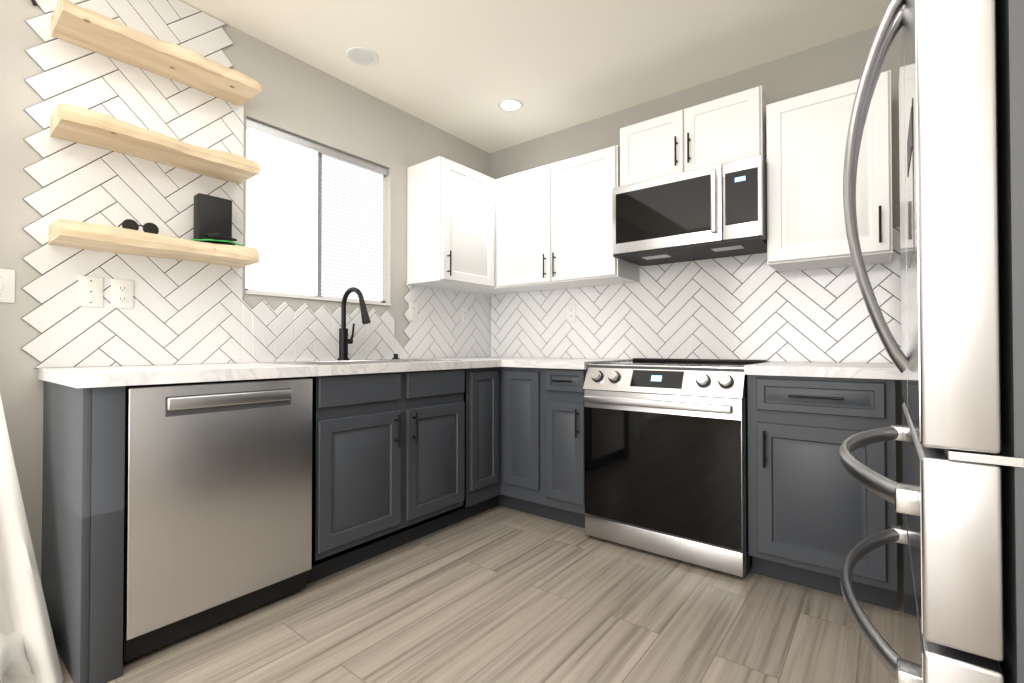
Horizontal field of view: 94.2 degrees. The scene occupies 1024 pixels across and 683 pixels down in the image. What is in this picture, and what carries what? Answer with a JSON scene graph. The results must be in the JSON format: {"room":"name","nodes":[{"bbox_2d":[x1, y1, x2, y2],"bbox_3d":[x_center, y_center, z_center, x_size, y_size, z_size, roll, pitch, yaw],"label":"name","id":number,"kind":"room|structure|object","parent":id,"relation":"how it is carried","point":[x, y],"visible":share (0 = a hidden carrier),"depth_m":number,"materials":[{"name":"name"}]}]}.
{"room":"kitchen","nodes":[
{"label":"kitchen","id":0,"kind":"room"},
{"bbox_2d":[0,0,489,579],"bbox_3d":[-2.228,-0.254,1.223,0.140,2.520,6.500,-1,-1,38],"label":"wall","id":1,"kind":"structure","parent":0,"point":[300,98],"depth_m":2.33,"materials":[{"name":"grey paint"}]},
{"bbox_2d":[0,269,14,302],"bbox_3d":[-1.803,-0.196,1.646,0.008,0.118,0.118,-1,-1,38],"label":"switch plate","id":2,"kind":"object","parent":1,"relation":"attached to","point":[7,285],"visible":1,"depth_m":1.68,"materials":[{"name":"white plastic"}]},
{"bbox_2d":[0,395,63,682],"bbox_3d":[-1.987,-0.121,0.915,0.491,2.253,1.647,-1,-1,38],"label":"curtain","id":3,"kind":"object","parent":1,"relation":"hanging from","point":[28,652],"visible":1,"depth_m":1.45,"materials":[{"name":"white fabric"}]},
{"bbox_2d":[21,0,489,368],"bbox_3d":[-0.963,-0.691,2.727,0.005,1.605,2.580,-1,-1,38],"label":"tile backsplash","id":4,"kind":"structure","parent":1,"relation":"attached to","point":[183,312],"depth_m":2.02,"materials":[{"name":"white tile"}]},
{"bbox_2d":[78,276,102,306],"bbox_3d":[-1.636,-0.193,1.849,0.006,0.118,0.074,-1,-1,38],"label":"electrical outlet plate","id":5,"kind":"object","parent":4,"relation":"attached to","point":[90,291],"visible":1,"depth_m":1.85,"materials":[{"name":"white plastic"}]},
{"bbox_2d":[111,279,132,308],"bbox_3d":[-1.576,-0.193,1.925,0.007,0.116,0.072,-1,-1,38],"label":"electrical outlet","id":6,"kind":"object","parent":4,"relation":"attached to","point":[121,293],"visible":1,"depth_m":1.92,"materials":[{"name":"white plastic"}]},
{"bbox_2d":[48,193,259,267],"bbox_3d":[-1.421,-0.499,1.951,0.224,0.290,0.660,-1,-1,38],"label":"shelf","id":7,"kind":"object","parent":4,"relation":"attached to","point":[211,242],"visible":1,"depth_m":1.94,"materials":[{"name":"brown wood"}]},
{"bbox_2d":[50,104,259,183],"bbox_3d":[-1.421,-0.794,1.955,0.222,0.074,0.660,-1,-1,38],"label":"shelf","id":8,"kind":"object","parent":4,"relation":"attached to","point":[80,125],"visible":1,"depth_m":1.87,"materials":[{"name":"brown wood"}]},
{"bbox_2d":[51,0,260,106],"bbox_3d":[-1.420,-1.169,1.959,0.224,0.074,0.660,-1,-1,38],"label":"shelf","id":9,"kind":"object","parent":4,"relation":"attached to","point":[82,27],"visible":1,"depth_m":1.90,"materials":[{"name":"brown wood"}]},
{"bbox_2d":[409,303,417,320],"bbox_3d":[-0.646,-0.195,3.116,0.007,0.116,0.072,-1,-1,38],"label":"electrical outlet","id":10,"kind":"object","parent":4,"relation":"attached to","point":[413,311],"visible":1,"depth_m":3.12,"materials":[{"name":"white plastic"}]},
{"bbox_2d":[461,307,467,323],"bbox_3d":[-0.348,-0.190,3.498,0.007,0.116,0.072,-1,-1,38],"label":"electrical outlet","id":11,"kind":"object","parent":4,"relation":"attached to","point":[464,315],"visible":1,"depth_m":3.49,"materials":[{"name":"white plastic"}]},
{"bbox_2d":[245,129,390,305],"bbox_3d":[-1.069,-0.661,2.683,0.127,0.870,0.860,-1,-1,38],"label":"window","id":12,"kind":"structure","parent":1,"relation":"in","point":[318,296],"depth_m":2.67,"materials":[{"name":"white"}]},
{"bbox_2d":[246,118,387,300],"bbox_3d":[-1.086,-0.661,2.696,0.105,0.870,0.860,-1,-1,38],"label":"window blinds","id":13,"kind":"object","parent":12,"relation":"attached to","point":[282,216],"visible":0.69,"depth_m":2.62,"materials":[{"name":"white metal"}]},
{"bbox_2d":[407,156,494,293],"bbox_3d":[-0.401,-0.750,3.184,0.326,0.761,0.490,-1,-1,38],"label":"upper cabinet","id":14,"kind":"object","parent":1,"relation":"attached to","point":[451,205],"depth_m":3.03,"materials":[{"name":"white paint"}]},
{"bbox_2d":[56,506,904,682],"bbox_3d":[-0.882,1.043,0.169,3.540,0.100,6.720,-1,-1,38],"label":"floor","id":15,"kind":"structure","parent":0,"point":[499,594],"depth_m":1.70,"materials":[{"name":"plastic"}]},
{"bbox_2d":[123,377,312,661],"bbox_3d":[-1.212,0.580,1.857,0.610,0.868,0.594,-1,-1,38],"label":"dishwasher","id":16,"kind":"object","parent":15,"relation":"on","point":[218,505],"visible":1,"depth_m":1.63,"materials":[{"name":"silver metal"}]},
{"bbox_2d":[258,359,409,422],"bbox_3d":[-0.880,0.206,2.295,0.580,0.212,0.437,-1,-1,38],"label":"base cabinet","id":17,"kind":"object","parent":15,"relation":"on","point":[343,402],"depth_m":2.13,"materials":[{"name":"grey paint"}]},
{"bbox_2d":[392,355,465,410],"bbox_3d":[-0.607,0.210,2.644,0.580,0.212,0.448,-1,-1,38],"label":"base cabinet","id":18,"kind":"object","parent":15,"relation":"on","point":[446,390],"depth_m":2.48,"materials":[{"name":"grey paint"}]},
{"bbox_2d":[394,375,501,526],"bbox_3d":[-0.206,0.592,3.170,0.600,0.875,0.919,-1,-1,38],"label":"base cabinet","id":19,"kind":"object","parent":15,"relation":"on","point":[404,451],"depth_m":2.55,"materials":[{"name":"grey paint"}]},
{"bbox_2d":[38,357,632,402],"bbox_3d":[-0.479,0.125,2.360,1.188,0.040,2.523,-1,-1,38],"label":"countertop","id":20,"kind":"structure","parent":19,"relation":"on","point":[111,382],"depth_m":1.98,"materials":[{"name":"white stone"}]},
{"bbox_2d":[337,287,370,360],"bbox_3d":[-0.841,-0.096,2.584,0.262,0.397,0.096,-1,-1,38],"label":"faucet","id":21,"kind":"object","parent":20,"relation":"on","point":[344,341],"depth_m":2.61,"materials":[{"name":"black metal"}]},
{"bbox_2d":[502,375,541,516],"bbox_3d":[0.228,0.590,3.013,0.317,0.875,0.600,-1,-1,38],"label":"base cabinet","id":22,"kind":"object","parent":15,"relation":"on","point":[521,394],"depth_m":2.78,"materials":[{"name":"grey paint"}]},
{"bbox_2d":[542,367,587,527],"bbox_3d":[0.463,0.588,2.830,0.279,0.875,0.600,-1,-1,38],"label":"base cabinet","id":23,"kind":"object","parent":15,"relation":"on","point":[563,476],"depth_m":2.60,"materials":[{"name":"grey paint"}]},
{"bbox_2d":[583,358,765,576],"bbox_3d":[0.852,0.559,2.470,0.768,0.924,0.700,-1,-1,38],"label":"range","id":24,"kind":"object","parent":15,"relation":"on","point":[666,457],"visible":0.96,"depth_m":2.20,"materials":[{"name":"grey"}]},
{"bbox_2d":[747,375,901,610],"bbox_3d":[1.382,0.579,2.113,0.496,0.875,0.600,-1,-1,38],"label":"base cabinet","id":25,"kind":"object","parent":15,"relation":"on","point":[806,512],"depth_m":1.88,"materials":[{"name":"grey paint"}]},
{"bbox_2d":[744,363,901,378],"bbox_3d":[1.384,0.122,2.109,0.520,0.040,0.627,-1,-1,38],"label":"countertop","id":26,"kind":"structure","parent":25,"relation":"on","point":[799,370],"depth_m":1.89,"materials":[{"name":"white stone"}]},
{"bbox_2d":[839,0,1023,682],"bbox_3d":[1.155,0.111,0.856,0.935,1.782,0.908,-1,-1,38],"label":"fridge","id":27,"kind":"object","parent":15,"relation":"on","point":[956,497],"visible":1,"depth_m":0.69,"materials":[{"name":"grey metal"}]},
{"bbox_2d":[179,0,902,152],"bbox_3d":[-0.882,-1.577,0.201,3.540,0.100,6.720,-1,-1,38],"label":"ceiling","id":28,"kind":"structure","parent":0,"point":[460,69],"depth_m":2.41,"materials":[{"name":"white paint"}]},
{"bbox_2d":[346,46,378,65],"bbox_3d":[-0.785,-1.496,2.499,0.164,0.005,0.164,-1,-1,38],"label":"recessed light","id":29,"kind":"object","parent":28,"relation":"in","point":[359,55],"visible":1,"depth_m":2.49,"materials":[{"name":"white plastic"}]},
{"bbox_2d":[498,98,522,111],"bbox_3d":[-0.009,-1.489,3.002,0.164,0.005,0.164,-1,-1,38],"label":"recessed light","id":30,"kind":"object","parent":28,"relation":"in","point":[510,104],"visible":1,"depth_m":2.99,"materials":[{"name":"white plastic"}]},
{"bbox_2d":[490,26,903,562],"bbox_3d":[1.149,-0.235,2.787,3.540,2.520,0.120,-1,-1,38],"label":"wall","id":31,"kind":"structure","parent":0,"point":[829,64],"depth_m":2.55,"materials":[{"name":"grey paint"}]},
{"bbox_2d":[495,145,638,292],"bbox_3d":[0.333,-0.751,3.141,0.926,0.761,0.326,-1,-1,38],"label":"upper cabinet","id":32,"kind":"object","parent":31,"relation":"attached to","point":[547,227],"depth_m":2.97,"materials":[{"name":"white paint"}]},
{"bbox_2d":[619,86,767,185],"bbox_3d":[1.000,-1.042,2.624,0.736,0.371,0.326,-1,-1,38],"label":"upper cabinet","id":33,"kind":"object","parent":31,"relation":"attached to","point":[728,128],"depth_m":2.46,"materials":[{"name":"white paint"}]},
{"bbox_2d":[612,155,766,265],"bbox_3d":[0.962,-0.660,2.552,0.744,0.385,0.463,-1,-1,38],"label":"microwave","id":34,"kind":"object","parent":33,"relation":"attached to","point":[715,211],"visible":0.98,"depth_m":2.39,"materials":[{"name":"grey metal"}]},
{"bbox_2d":[490,227,900,363],"bbox_3d":[1.127,-0.207,2.720,3.288,0.637,0.005,-1,-1,38],"label":"tile backsplash","id":35,"kind":"structure","parent":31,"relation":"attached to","point":[750,307],"depth_m":2.70,"materials":[{"name":"white tile"}]},
{"bbox_2d":[567,305,575,321],"bbox_3d":[0.407,-0.194,3.274,0.072,0.116,0.007,-1,-1,38],"label":"electrical outlet","id":36,"kind":"object","parent":35,"relation":"attached to","point":[571,313],"visible":1,"depth_m":3.27,"materials":[{"name":"white plastic"}]},
{"bbox_2d":[763,70,892,271],"bbox_3d":[1.488,-0.749,2.240,0.466,0.764,0.326,-1,-1,38],"label":"upper cabinet","id":37,"kind":"object","parent":31,"relation":"attached to","point":[805,135],"depth_m":2.12,"materials":[{"name":"white paint"}]}
]}

